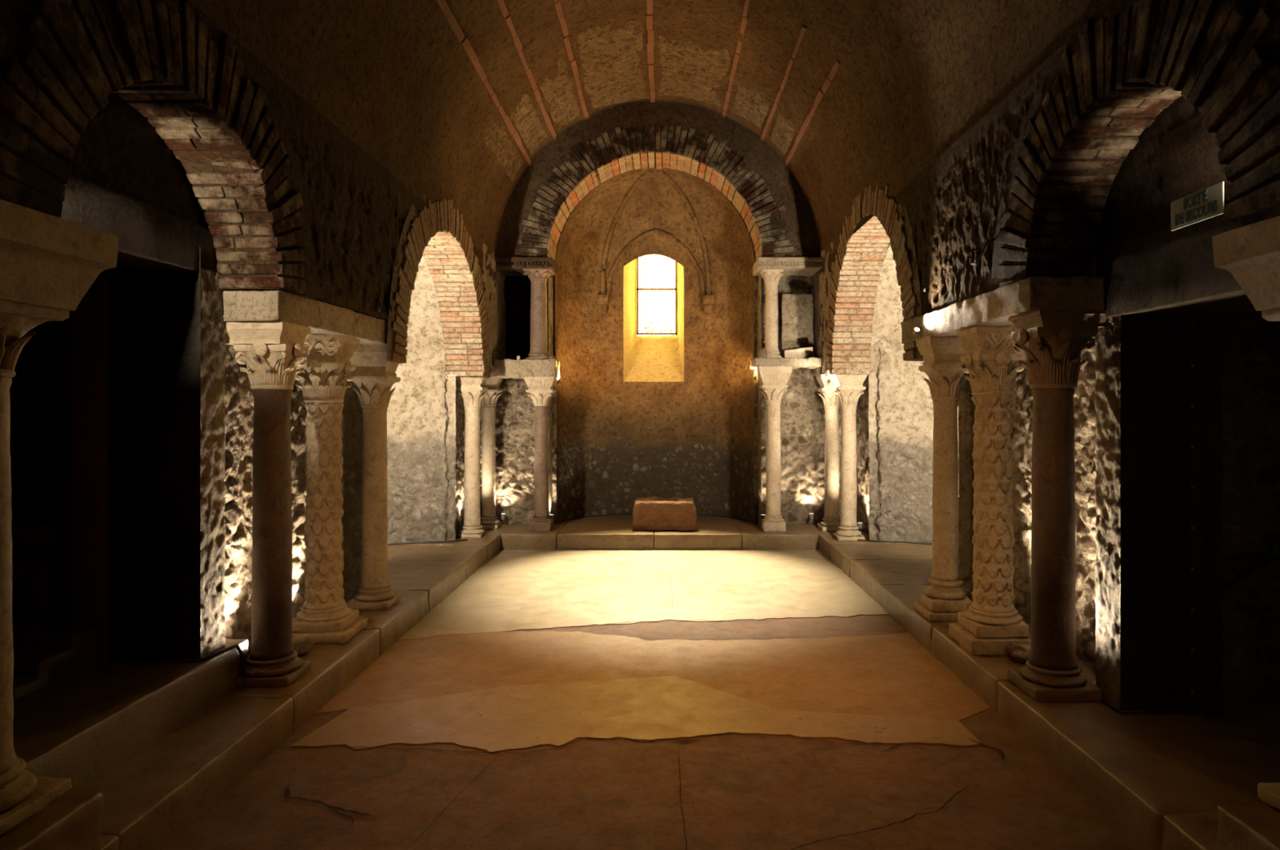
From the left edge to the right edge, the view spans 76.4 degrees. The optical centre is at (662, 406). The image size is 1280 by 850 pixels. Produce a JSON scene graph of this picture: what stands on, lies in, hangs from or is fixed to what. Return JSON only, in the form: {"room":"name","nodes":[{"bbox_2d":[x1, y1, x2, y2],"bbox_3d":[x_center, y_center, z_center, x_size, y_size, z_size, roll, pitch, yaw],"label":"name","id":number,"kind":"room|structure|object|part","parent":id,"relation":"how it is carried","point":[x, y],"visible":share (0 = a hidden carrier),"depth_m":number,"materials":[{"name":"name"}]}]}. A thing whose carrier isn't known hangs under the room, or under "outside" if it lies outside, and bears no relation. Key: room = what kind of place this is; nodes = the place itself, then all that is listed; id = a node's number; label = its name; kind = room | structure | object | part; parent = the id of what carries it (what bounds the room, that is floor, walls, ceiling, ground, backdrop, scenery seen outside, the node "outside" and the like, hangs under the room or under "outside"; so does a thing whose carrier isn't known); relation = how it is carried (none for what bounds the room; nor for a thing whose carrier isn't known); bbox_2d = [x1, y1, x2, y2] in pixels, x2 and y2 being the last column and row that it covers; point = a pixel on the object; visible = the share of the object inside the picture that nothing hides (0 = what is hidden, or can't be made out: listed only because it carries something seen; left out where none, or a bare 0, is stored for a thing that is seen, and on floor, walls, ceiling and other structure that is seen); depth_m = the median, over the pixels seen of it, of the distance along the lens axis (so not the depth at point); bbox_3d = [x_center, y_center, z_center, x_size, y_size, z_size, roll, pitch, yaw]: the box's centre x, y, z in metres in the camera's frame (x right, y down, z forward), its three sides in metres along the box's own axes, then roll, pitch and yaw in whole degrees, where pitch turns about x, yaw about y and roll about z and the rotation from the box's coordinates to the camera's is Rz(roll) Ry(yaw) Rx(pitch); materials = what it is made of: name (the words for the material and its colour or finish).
{"room":"church","nodes":[
{"label":"church","id":0,"kind":"room"},
{"bbox_2d":[8,269,105,509],"bbox_3d":[-3.450,0.130,4.618,1.900,2.400,0.074,0,0,0],"label":"wall","id":1,"kind":"structure","parent":0,"point":[39,389],"depth_m":4.61,"materials":[{"name":"black"}]},
{"bbox_2d":[13,661,118,710],"bbox_3d":[-3.450,1.431,1.350,1.700,0.398,7.300,0,0,0],"label":"floor","id":2,"kind":"structure","parent":0,"point":[76,677],"depth_m":3.62,"materials":[{"name":"stone"}]},
{"bbox_2d":[69,275,123,662],"bbox_3d":[-2.729,0.300,3.980,0.245,1.865,0.182,0,0,0],"label":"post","id":3,"kind":"object","parent":2,"relation":"on","point":[95,325],"visible":0.78,"depth_m":3.90,"materials":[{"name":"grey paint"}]},
{"bbox_2d":[66,92,205,226],"bbox_3d":[-2.283,-1.245,3.100,0.026,0.750,2.400,0,0,0],"label":"wall","id":4,"kind":"structure","parent":0,"point":[118,150],"depth_m":3.49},
{"bbox_2d":[105,247,200,661],"bbox_3d":[-2.465,0.380,3.930,0.460,2.300,0.001,0,0,0],"label":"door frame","id":5,"kind":"structure","parent":0,"point":[162,310],"depth_m":3.93,"materials":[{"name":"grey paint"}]},
{"bbox_2d":[200,267,225,657],"bbox_3d":[-2.263,0.430,4.099,0.099,2.200,0.334,0,0,-25],"label":"wall","id":6,"kind":"structure","parent":0,"point":[212,325],"depth_m":4.04,"materials":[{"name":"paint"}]},
{"bbox_2d":[0,0,497,377],"bbox_3d":[-2.114,-0.218,3.576,0.444,3.496,11.754,0,0,0],"label":"wall","id":7,"kind":"structure","parent":0,"point":[288,202],"depth_m":3.90,"materials":[{"name":"stone"}]},
{"bbox_2d":[376,296,381,311],"bbox_3d":[-1.920,-0.690,5.500,0.016,0.106,0.076,0,0,-8],"label":"ring","id":8,"kind":"object","parent":7,"relation":"attached to","point":[379,301],"visible":1,"depth_m":5.48,"materials":[{"name":"black metal"}]},
{"bbox_2d":[387,299,391,314],"bbox_3d":[-1.920,-0.700,5.720,0.016,0.106,0.076,0,0,-8],"label":"ring","id":9,"kind":"object","parent":7,"relation":"attached to","point":[389,303],"visible":1,"depth_m":5.70,"materials":[{"name":"black metal"}]},
{"bbox_2d":[223,343,342,653],"bbox_3d":[-2.435,0.480,5.125,0.101,2.100,2.191,0,0,0],"label":"wall","id":10,"kind":"structure","parent":0,"point":[238,396],"depth_m":4.74,"materials":[{"name":"grey stone"}]},
{"bbox_2d":[316,256,456,600],"bbox_3d":[-2.897,-0.095,7.400,1.354,3.170,2.696,0,0,0],"label":"wall","id":11,"kind":"structure","parent":0,"point":[417,468],"depth_m":8.63,"materials":[{"name":"beige stone"}]},
{"bbox_2d":[387,543,413,559],"bbox_3d":[-3.175,1.566,3.450,1.150,0.228,11.500,0,0,0],"label":"floor","id":12,"kind":"structure","parent":0,"point":[393,549],"depth_m":8.28,"materials":[{"name":"stone"}]},
{"bbox_2d":[387,538,467,545],"bbox_3d":[-2.973,1.440,7.878,0.717,0.016,2.374,0,0,28],"label":"cable","id":13,"kind":"object","parent":12,"relation":"on","point":[467,539],"visible":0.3,"depth_m":8.60,"materials":[{"name":"black plastic"}]},
{"bbox_2d":[444,360,465,541],"bbox_3d":[-2.314,-0.120,9.380,0.091,3.300,1.401,0,0,1],"label":"wall","id":14,"kind":"structure","parent":0,"point":[460,408],"depth_m":9.22,"materials":[{"name":"grey stone"}]},
{"bbox_2d":[435,243,506,374],"bbox_3d":[-2.215,-1.071,9.361,0.624,1.453,1.331,0,0,0],"label":"wall pier","id":15,"kind":"object","parent":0,"point":[495,308],"visible":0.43,"depth_m":9.28,"materials":[{"name":"paint"}]},
{"bbox_2d":[480,377,556,524],"bbox_3d":[-1.850,0.555,9.956,1.100,1.950,0.092,0,0,0],"label":"wall","id":16,"kind":"structure","parent":0,"point":[514,411],"depth_m":9.97,"materials":[{"name":"grey stone"}]},
{"bbox_2d":[548,275,553,515],"bbox_3d":[-1.350,-0.120,9.820,0.002,3.300,0.400,0,0,0],"label":"wall","id":17,"kind":"structure","parent":0,"point":[550,280],"depth_m":9.80,"materials":[{"name":"grey stone"}]},
{"bbox_2d":[503,167,755,522],"bbox_3d":[-0.653,-0.734,10.461,3.594,4.447,0.963,0,0,0],"label":"wall","id":18,"kind":"structure","parent":0,"point":[620,442],"depth_m":10.69,"materials":[{"name":"beige paint"}]},
{"bbox_2d":[623,254,684,382],"bbox_3d":[-0.118,-1.290,11.194,0.814,1.920,0.652,0,0,0],"label":"window","id":19,"kind":"structure","parent":18,"relation":"in","point":[652,358],"depth_m":11.22,"materials":[{"name":"paint"}]},
{"bbox_3d":[-0.080,-1.600,11.484,0.574,1.180,0.028,0,0,0],"label":"frame","id":20,"kind":"part","parent":19,"relation":"part of","materials":[{"name":"gold metal"}]},
{"bbox_2d":[188,0,1110,261],"bbox_3d":[-0.051,-2.615,3.575,3.770,1.930,11.750,0,0,0],"label":"ceiling","id":21,"kind":"structure","parent":0,"point":[455,100],"depth_m":6.56,"materials":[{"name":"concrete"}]},
{"bbox_2d":[161,549,1143,849],"bbox_3d":[-0.025,1.632,3.550,3.950,0.019,11.700,0,0,0],"label":"floor","id":22,"kind":"structure","parent":0,"point":[553,699],"depth_m":4.03,"materials":[{"name":"stone"}]},
{"bbox_2d":[496,101,820,262],"bbox_3d":[-0.050,-2.615,9.706,3.860,1.930,0.668,0,0,0],"label":"arch","id":23,"kind":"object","parent":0,"point":[709,146],"depth_m":9.40,"materials":[{"name":"brick"}]},
{"bbox_2d":[757,273,761,527],"bbox_3d":[1.170,-0.120,9.820,0.002,3.300,0.400,0,0,0],"label":"wall","id":24,"kind":"structure","parent":0,"point":[759,277],"depth_m":9.79,"materials":[{"name":"grey stone"}]},
{"bbox_2d":[753,262,841,524],"bbox_3d":[1.760,-0.120,9.961,1.281,3.300,0.107,0,0,0],"label":"wall","id":25,"kind":"structure","parent":0,"point":[802,412],"depth_m":9.97,"materials":[{"name":"grey stone"}]},
{"bbox_2d":[555,166,1097,512],"bbox_3d":[0.000,-1.320,4.465,9.200,6.500,14.130,0,0,0],"label":"wall","id":26,"kind":"structure","parent":0,"point":[1094,263],"depth_m":8.67,"materials":[{"name":"brown stone"}]},
{"bbox_2d":[12,677,47,700],"bbox_3d":[-3.159,1.220,3.474,0.888,0.071,0.259,0,0,0],"label":"stair step","id":27,"kind":"structure","parent":26,"relation":"attached to","point":[22,686],"depth_m":3.49,"materials":[{"name":"stone"}]},
{"bbox_2d":[13,648,73,687],"bbox_3d":[-3.160,1.185,3.675,0.890,0.141,0.261,0,0,0],"label":"stair step","id":28,"kind":"structure","parent":26,"relation":"attached to","point":[53,664],"depth_m":3.63,"materials":[{"name":"stone"}]},
{"bbox_2d":[12,619,97,673],"bbox_3d":[-3.161,1.150,3.875,0.892,0.210,0.259,0,0,0],"label":"stair step","id":29,"kind":"structure","parent":26,"relation":"attached to","point":[51,633],"depth_m":3.80,"materials":[{"name":"stone"}]},
{"bbox_2d":[13,639,248,793],"bbox_3d":[-2.405,1.379,1.001,0.445,0.318,6.613,0,0,0],"label":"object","id":30,"kind":"structure","parent":26,"relation":"attached to","point":[82,732],"depth_m":3.38,"materials":[{"name":"stone"}]},
{"bbox_2d":[61,174,216,272],"bbox_3d":[-2.400,-0.765,3.015,0.327,0.237,2.234,0,0,0],"label":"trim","id":31,"kind":"structure","parent":26,"relation":"attached to","point":[152,238],"depth_m":3.53,"materials":[{"name":"stone"}]},
{"bbox_2d":[76,533,500,849],"bbox_3d":[-2.228,1.565,3.450,0.806,0.250,11.505,0,0,0],"label":"stone ledge","id":32,"kind":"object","parent":26,"relation":"attached to","point":[152,797],"depth_m":3.77,"materials":[{"name":"stone"}]},
{"bbox_2d":[0,791,102,849],"bbox_3d":[-2.113,1.353,2.370,0.630,0.231,0.515,0,0,0],"label":"stone block","id":33,"kind":"object","parent":32,"relation":"on","point":[72,820],"visible":0.73,"depth_m":2.48,"materials":[{"name":"stone"}]},
{"bbox_2d":[0,199,119,835],"bbox_3d":[-2.100,0.342,2.450,0.556,1.823,0.558,0,0,0],"label":"stone column","id":34,"kind":"structure","parent":33,"relation":"on","point":[48,263],"depth_m":2.46,"materials":[{"name":"stone"}]},
{"bbox_2d":[120,643,245,676],"bbox_3d":[-2.280,1.329,4.669,0.397,0.240,1.626,0,0,9],"label":"cable","id":35,"kind":"object","parent":32,"relation":"on","point":[237,646],"visible":0.7,"depth_m":3.90,"materials":[{"name":"black plastic"}]},
{"bbox_2d":[224,320,311,687],"bbox_3d":[-2.090,0.510,4.330,0.390,1.891,0.370,0,0,0],"label":"stone column","id":36,"kind":"structure","parent":32,"relation":"on","point":[272,352],"depth_m":4.25,"materials":[{"name":"brown stone"}]},
{"bbox_2d":[222,288,387,345],"bbox_3d":[-2.187,-0.522,5.150,0.485,0.185,2.057,0,0,0],"label":"stone lintel","id":37,"kind":"structure","parent":36,"relation":"on","point":[238,304],"depth_m":4.39,"materials":[{"name":"beige stone"}]},
{"bbox_2d":[292,634,312,654],"bbox_3d":[-2.133,1.395,4.752,0.144,0.116,0.212,0,0,0],"label":"stone fragment","id":38,"kind":"object","parent":32,"relation":"on","point":[301,643],"visible":0.66,"depth_m":4.71,"materials":[{"name":"beige stone"}]},
{"bbox_2d":[292,333,368,644],"bbox_3d":[-2.148,0.509,5.158,0.435,1.902,0.435,0,0,0],"label":"stone column","id":39,"kind":"structure","parent":32,"relation":"on","point":[324,615],"depth_m":5.07,"materials":[{"name":"stone"}]},
{"bbox_2d":[346,344,400,609],"bbox_3d":[-2.100,0.507,5.930,0.325,1.895,0.326,0,0,0],"label":"stone column","id":40,"kind":"structure","parent":32,"relation":"on","point":[375,376],"depth_m":5.85,"materials":[{"name":"stone"}]},
{"bbox_2d":[455,376,488,537],"bbox_3d":[-2.120,0.544,9.060,0.333,1.828,0.333,0,0,3],"label":"stone column","id":41,"kind":"structure","parent":32,"relation":"on","point":[473,388],"depth_m":8.98,"materials":[{"name":"stone"}]},
{"bbox_2d":[494,256,558,275],"bbox_3d":[-1.625,-1.650,9.607,0.719,0.131,0.596,0,0,0],"label":"crown molding","id":42,"kind":"structure","parent":26,"relation":"attached to","point":[510,266],"depth_m":9.34,"materials":[{"name":"beige stone"}]},
{"bbox_2d":[484,512,868,549],"bbox_3d":[0.001,1.565,10.125,5.209,0.248,1.864,0,0,0],"label":"trim","id":43,"kind":"structure","parent":26,"relation":"attached to","point":[607,531],"depth_m":9.20,"materials":[{"name":"stone"}]},
{"bbox_2d":[480,377,502,528],"bbox_3d":[-2.080,0.543,9.720,0.316,1.826,0.316,0,0,5],"label":"stone column","id":44,"kind":"structure","parent":43,"relation":"on","point":[489,520],"depth_m":9.65,"materials":[{"name":"stone"}]},
{"bbox_2d":[500,513,506,519],"bbox_3d":[-1.917,1.331,9.802,0.063,0.076,0.072,0,0,36],"label":"uplight","id":45,"kind":"object","parent":43,"relation":"on","point":[503,515],"visible":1,"depth_m":9.77,"materials":[{"name":"beige"}]},
{"bbox_2d":[524,377,558,531],"bbox_3d":[-1.420,0.561,9.521,0.365,1.797,0.367,0,0,0],"label":"stone column","id":46,"kind":"structure","parent":43,"relation":"on","point":[540,389],"depth_m":9.44,"materials":[{"name":"brown stone"}]},
{"bbox_2d":[489,358,559,378],"bbox_3d":[-1.616,-0.439,9.578,0.792,0.238,0.472,0,0,0],"label":"stone slab","id":47,"kind":"object","parent":46,"relation":"on","point":[506,368],"visible":0.86,"depth_m":9.36,"materials":[{"name":"beige stone"}]},
{"bbox_2d":[522,268,554,359],"bbox_3d":[-1.455,-1.065,9.550,0.369,1.050,0.369,0,0,10],"label":"column","id":48,"kind":"structure","parent":47,"relation":"on","point":[538,277],"depth_m":9.46,"materials":[{"name":"brown stone"}]},
{"bbox_2d":[534,354,548,359],"bbox_3d":[-1.401,-0.568,9.412,0.163,0.072,0.074,0,0,0],"label":"stone fragment","id":49,"kind":"object","parent":47,"relation":"on","point":[539,356],"visible":1,"depth_m":9.39,"materials":[{"name":"brown stone"}]},
{"bbox_2d":[547,355,555,358],"bbox_3d":[-1.301,-0.565,9.451,0.095,0.063,0.057,0,0,13],"label":"stone fragment","id":50,"kind":"object","parent":47,"relation":"on","point":[548,356],"visible":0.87,"depth_m":9.43,"materials":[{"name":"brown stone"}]},
{"bbox_2d":[557,513,753,522],"bbox_3d":[-0.090,1.440,10.487,2.434,0.014,0.839,0,0,0],"label":"cable","id":51,"kind":"object","parent":43,"relation":"on","point":[616,513],"visible":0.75,"depth_m":10.62,"materials":[{"name":"black plastic"}]},
{"bbox_2d":[632,496,697,531],"bbox_3d":[0.026,1.280,9.667,0.765,0.370,0.563,0,0,0],"label":"stone block","id":52,"kind":"object","parent":43,"relation":"on","point":[654,513],"visible":1,"depth_m":9.42,"materials":[{"name":"brown stone"}]},
{"bbox_2d":[755,365,792,531],"bbox_3d":[1.300,0.498,9.520,0.385,1.917,0.384,0,0,0],"label":"stone column","id":53,"kind":"structure","parent":43,"relation":"on","point":[773,380],"depth_m":9.44,"materials":[{"name":"stone"}]},
{"bbox_2d":[749,356,822,368],"bbox_3d":[1.460,-0.506,9.578,0.826,0.139,0.465,0,0,0],"label":"stone slab","id":54,"kind":"object","parent":53,"relation":"on","point":[812,362],"visible":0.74,"depth_m":9.37,"materials":[{"name":"beige stone"}]},
{"bbox_2d":[757,347,767,358],"bbox_3d":[1.166,-0.601,9.447,0.095,0.165,0.092,0,0,-20],"label":"stone fragment","id":55,"kind":"object","parent":54,"relation":"on","point":[762,353],"visible":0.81,"depth_m":9.42,"materials":[{"name":"brown stone"}]},
{"bbox_2d":[759,269,784,358],"bbox_3d":[1.285,-1.075,9.550,0.291,1.030,0.291,0,0,-14],"label":"column","id":56,"kind":"structure","parent":54,"relation":"on","point":[771,277],"depth_m":9.48,"materials":[{"name":"stone"}]},
{"bbox_2d":[781,293,813,357],"bbox_3d":[1.631,-0.956,9.831,0.390,0.811,0.095,0,0,0],"label":"tablet","id":57,"kind":"object","parent":54,"relation":"on","point":[797,309],"visible":0.76,"depth_m":9.79,"materials":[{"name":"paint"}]},
{"bbox_2d":[782,346,813,358],"bbox_3d":[1.602,-0.622,9.601,0.346,0.156,0.112,0,0,0],"label":"lump","id":58,"kind":"object","parent":54,"relation":"on","point":[807,352],"visible":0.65,"depth_m":9.55,"materials":[{"name":"stone"}]},
{"bbox_2d":[808,513,813,519],"bbox_3d":[1.803,1.331,9.822,0.063,0.076,0.072,0,0,36],"label":"uplight","id":59,"kind":"object","parent":43,"relation":"on","point":[811,515],"visible":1,"depth_m":9.79,"materials":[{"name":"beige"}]},
{"bbox_2d":[816,373,840,531],"bbox_3d":[1.990,0.544,9.550,0.331,1.828,0.331,0,0,-3],"label":"stone column","id":60,"kind":"structure","parent":43,"relation":"on","point":[831,522],"depth_m":9.48,"materials":[{"name":"stone"}]},
{"bbox_2d":[752,257,822,275],"bbox_3d":[1.491,-1.650,9.607,0.789,0.131,0.595,0,0,0],"label":"crown molding","id":61,"kind":"structure","parent":26,"relation":"attached to","point":[796,266],"depth_m":9.34,"materials":[{"name":"beige stone"}]},
{"bbox_2d":[1183,303,1256,718],"bbox_3d":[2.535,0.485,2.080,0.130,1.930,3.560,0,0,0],"label":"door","id":62,"kind":"structure","parent":26,"relation":"in","point":[1202,331],"depth_m":3.80,"materials":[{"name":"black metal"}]},
{"bbox_3d":[2.535,0.485,3.815,0.130,1.930,0.090,0,0,0],"label":"frame","id":63,"kind":"part","parent":62,"relation":"part of","materials":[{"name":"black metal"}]},
{"bbox_2d":[810,241,891,376],"bbox_3d":[2.170,-1.072,9.361,0.736,1.447,1.329,0,0,0],"label":"wall pier","id":64,"kind":"object","parent":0,"point":[820,298],"visible":0.32,"depth_m":9.19,"materials":[{"name":"paint"}]},
{"bbox_2d":[855,337,881,540],"bbox_3d":[2.316,-0.120,9.380,0.085,3.300,1.400,0,0,0],"label":"wall","id":65,"kind":"structure","parent":0,"point":[862,408],"depth_m":9.30,"materials":[{"name":"grey stone"}]},
{"bbox_2d":[868,244,975,599],"bbox_3d":[2.895,-0.095,7.429,1.350,3.170,2.704,0,0,0],"label":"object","id":66,"kind":"structure","parent":0,"point":[905,404],"depth_m":8.66,"materials":[{"name":"beige stone"}]},
{"bbox_2d":[818,534,1279,849],"bbox_3d":[2.194,1.565,3.451,0.870,0.249,11.506,0,0,0],"label":"ledge","id":67,"kind":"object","parent":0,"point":[1162,779],"depth_m":3.55,"materials":[{"name":"stone"}]},
{"bbox_2d":[830,374,867,540],"bbox_3d":[2.040,0.544,8.900,0.359,1.829,0.359,0,0,0],"label":"stone column","id":68,"kind":"structure","parent":67,"relation":"on","point":[848,388],"depth_m":8.82,"materials":[{"name":"stone"}]},
{"bbox_2d":[857,522,862,528],"bbox_3d":[2.203,1.331,9.052,0.063,0.076,0.072,0,0,36],"label":"uplight","id":69,"kind":"object","parent":67,"relation":"on","point":[860,524],"visible":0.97,"depth_m":9.02,"materials":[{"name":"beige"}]},
{"bbox_2d":[914,335,972,621],"bbox_3d":[1.960,0.492,5.630,0.347,1.934,0.348,0,0,0],"label":"stone column","id":70,"kind":"structure","parent":67,"relation":"on","point":[943,600],"depth_m":5.55,"materials":[{"name":"stone"}]},
{"bbox_2d":[948,324,1031,656],"bbox_3d":[2.000,0.492,4.919,0.414,1.933,0.417,0,0,0],"label":"stone column","id":71,"kind":"structure","parent":67,"relation":"on","point":[992,621],"depth_m":4.82,"materials":[{"name":"stone"}]},
{"bbox_2d":[900,275,1104,343],"bbox_3d":[2.082,-0.553,5.059,0.577,0.184,2.176,0,0,0],"label":"stone lintel","id":72,"kind":"structure","parent":71,"relation":"on","point":[994,308],"depth_m":4.21,"materials":[{"name":"beige stone"}]},
{"bbox_2d":[913,327,919,336],"bbox_3d":[1.759,-0.516,5.639,0.042,0.063,0.055,0,0,-14],"label":"spotlight","id":73,"kind":"object","parent":72,"relation":"attached to","point":[916,330],"visible":1,"depth_m":5.63,"materials":[{"name":"beige"}]},
{"bbox_2d":[1004,640,1031,662],"bbox_3d":[2.027,1.398,4.617,0.135,0.116,0.169,0,0,0],"label":"stone fragment","id":74,"kind":"object","parent":67,"relation":"on","point":[1019,651],"visible":0.91,"depth_m":4.57,"materials":[{"name":"beige stone"}]},
{"bbox_2d":[1006,309,1106,702],"bbox_3d":[1.997,0.494,4.140,0.411,1.928,0.397,0,0,0],"label":"stone column","id":75,"kind":"structure","parent":67,"relation":"on","point":[1053,343],"depth_m":4.05,"materials":[{"name":"brown stone"}]},
{"bbox_2d":[1216,804,1279,849],"bbox_3d":[2.107,1.365,2.361,0.700,0.204,0.495,0,0,0],"label":"stone block","id":76,"kind":"object","parent":67,"relation":"on","point":[1239,827],"visible":0.98,"depth_m":2.50,"materials":[{"name":"stone"}]},
{"bbox_2d":[1211,215,1279,809],"bbox_3d":[2.120,0.355,2.450,0.558,1.850,0.556,0,0,0],"label":"stone column","id":77,"kind":"structure","parent":76,"relation":"on","point":[1251,252],"depth_m":2.58,"materials":[{"name":"stone"}]},
{"bbox_2d":[819,0,1279,375],"bbox_3d":[2.014,-0.298,3.576,0.443,3.656,11.754,0,0,0],"label":"wall","id":78,"kind":"structure","parent":0,"point":[1036,174],"depth_m":3.92,"materials":[{"name":"stone"}]},
{"bbox_2d":[971,237,995,264],"bbox_3d":[1.824,-0.873,4.576,0.082,0.128,0.262,0,0,0],"label":"iron hook","id":79,"kind":"object","parent":78,"relation":"attached to","point":[994,238],"visible":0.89,"depth_m":4.60,"materials":[{"name":"black metal"}]},
{"bbox_2d":[1095,206,1252,317],"bbox_3d":[2.321,-0.600,2.975,0.329,0.350,2.156,0,0,0],"label":"trim","id":80,"kind":"structure","parent":78,"relation":"attached to","point":[1163,272],"depth_m":3.49,"materials":[{"name":"stone"}]},
{"bbox_2d":[1170,181,1223,231],"bbox_3d":[2.133,-0.795,3.250,0.007,0.123,0.319,0,0,0],"label":"exit sign","id":81,"kind":"object","parent":78,"relation":"attached to","point":[1206,203],"visible":1,"depth_m":3.23,"materials":[{"name":"grey"}]},
{"bbox_2d":[1009,335,1120,684],"bbox_3d":[2.409,0.480,5.085,0.100,2.100,2.270,0,0,0],"label":"wall","id":82,"kind":"structure","parent":0,"point":[1084,397],"depth_m":4.69,"materials":[{"name":"grey stone"}]},
{"bbox_2d":[907,542,1279,751],"bbox_3d":[3.175,1.566,3.450,1.150,0.228,11.500,0,0,0],"label":"floor","id":83,"kind":"structure","parent":0,"point":[1259,717],"depth_m":3.82,"materials":[{"name":"stone"}]},
{"bbox_2d":[857,538,932,544],"bbox_3d":[2.974,1.440,7.890,0.721,0.016,2.357,0,0,-29],"label":"cable","id":84,"kind":"object","parent":83,"relation":"on","point":[858,539],"visible":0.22,"depth_m":8.62,"materials":[{"name":"black plastic"}]},
{"bbox_2d":[1094,271,1120,709],"bbox_3d":[2.196,0.430,4.019,0.100,2.200,0.332,0,0,24],"label":"wall","id":85,"kind":"structure","parent":0,"point":[1108,340],"depth_m":3.96,"materials":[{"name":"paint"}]},
{"bbox_2d":[1120,315,1183,709],"bbox_3d":[2.400,0.380,3.850,0.460,2.300,0.001,0,0,0],"label":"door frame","id":86,"kind":"structure","parent":0,"point":[1152,347],"depth_m":3.85,"materials":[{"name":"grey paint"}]},
{"bbox_2d":[1093,95,1232,256],"bbox_3d":[2.203,-1.135,3.100,0.026,0.750,2.400,0,0,0],"label":"wall","id":87,"kind":"structure","parent":0,"point":[1175,157],"depth_m":3.58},
{"bbox_2d":[1222,311,1279,698],"bbox_3d":[3.350,0.430,4.056,1.900,2.200,0.064,0,0,0],"label":"wall","id":88,"kind":"structure","parent":0,"point":[1251,341],"depth_m":4.05,"materials":[{"name":"black"}]},
{"label":"outside","id":89,"kind":"structure","parent":0,"visible":0},
{"bbox_3d":[-0.050,-0.535,11.980,2.900,0.330,0.840,0,0,0],"label":"floor","id":90,"kind":"structure","parent":89,"visible":0},
{"bbox_2d":[636,320,676,335],"bbox_3d":[-0.082,-0.983,11.852,1.086,0.574,0.408,0,0,0],"label":"shrub","id":91,"kind":"object","parent":90,"relation":"on","point":[650,322],"visible":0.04,"depth_m":11.80,"materials":[{"name":"yellow plant"}]}
]}

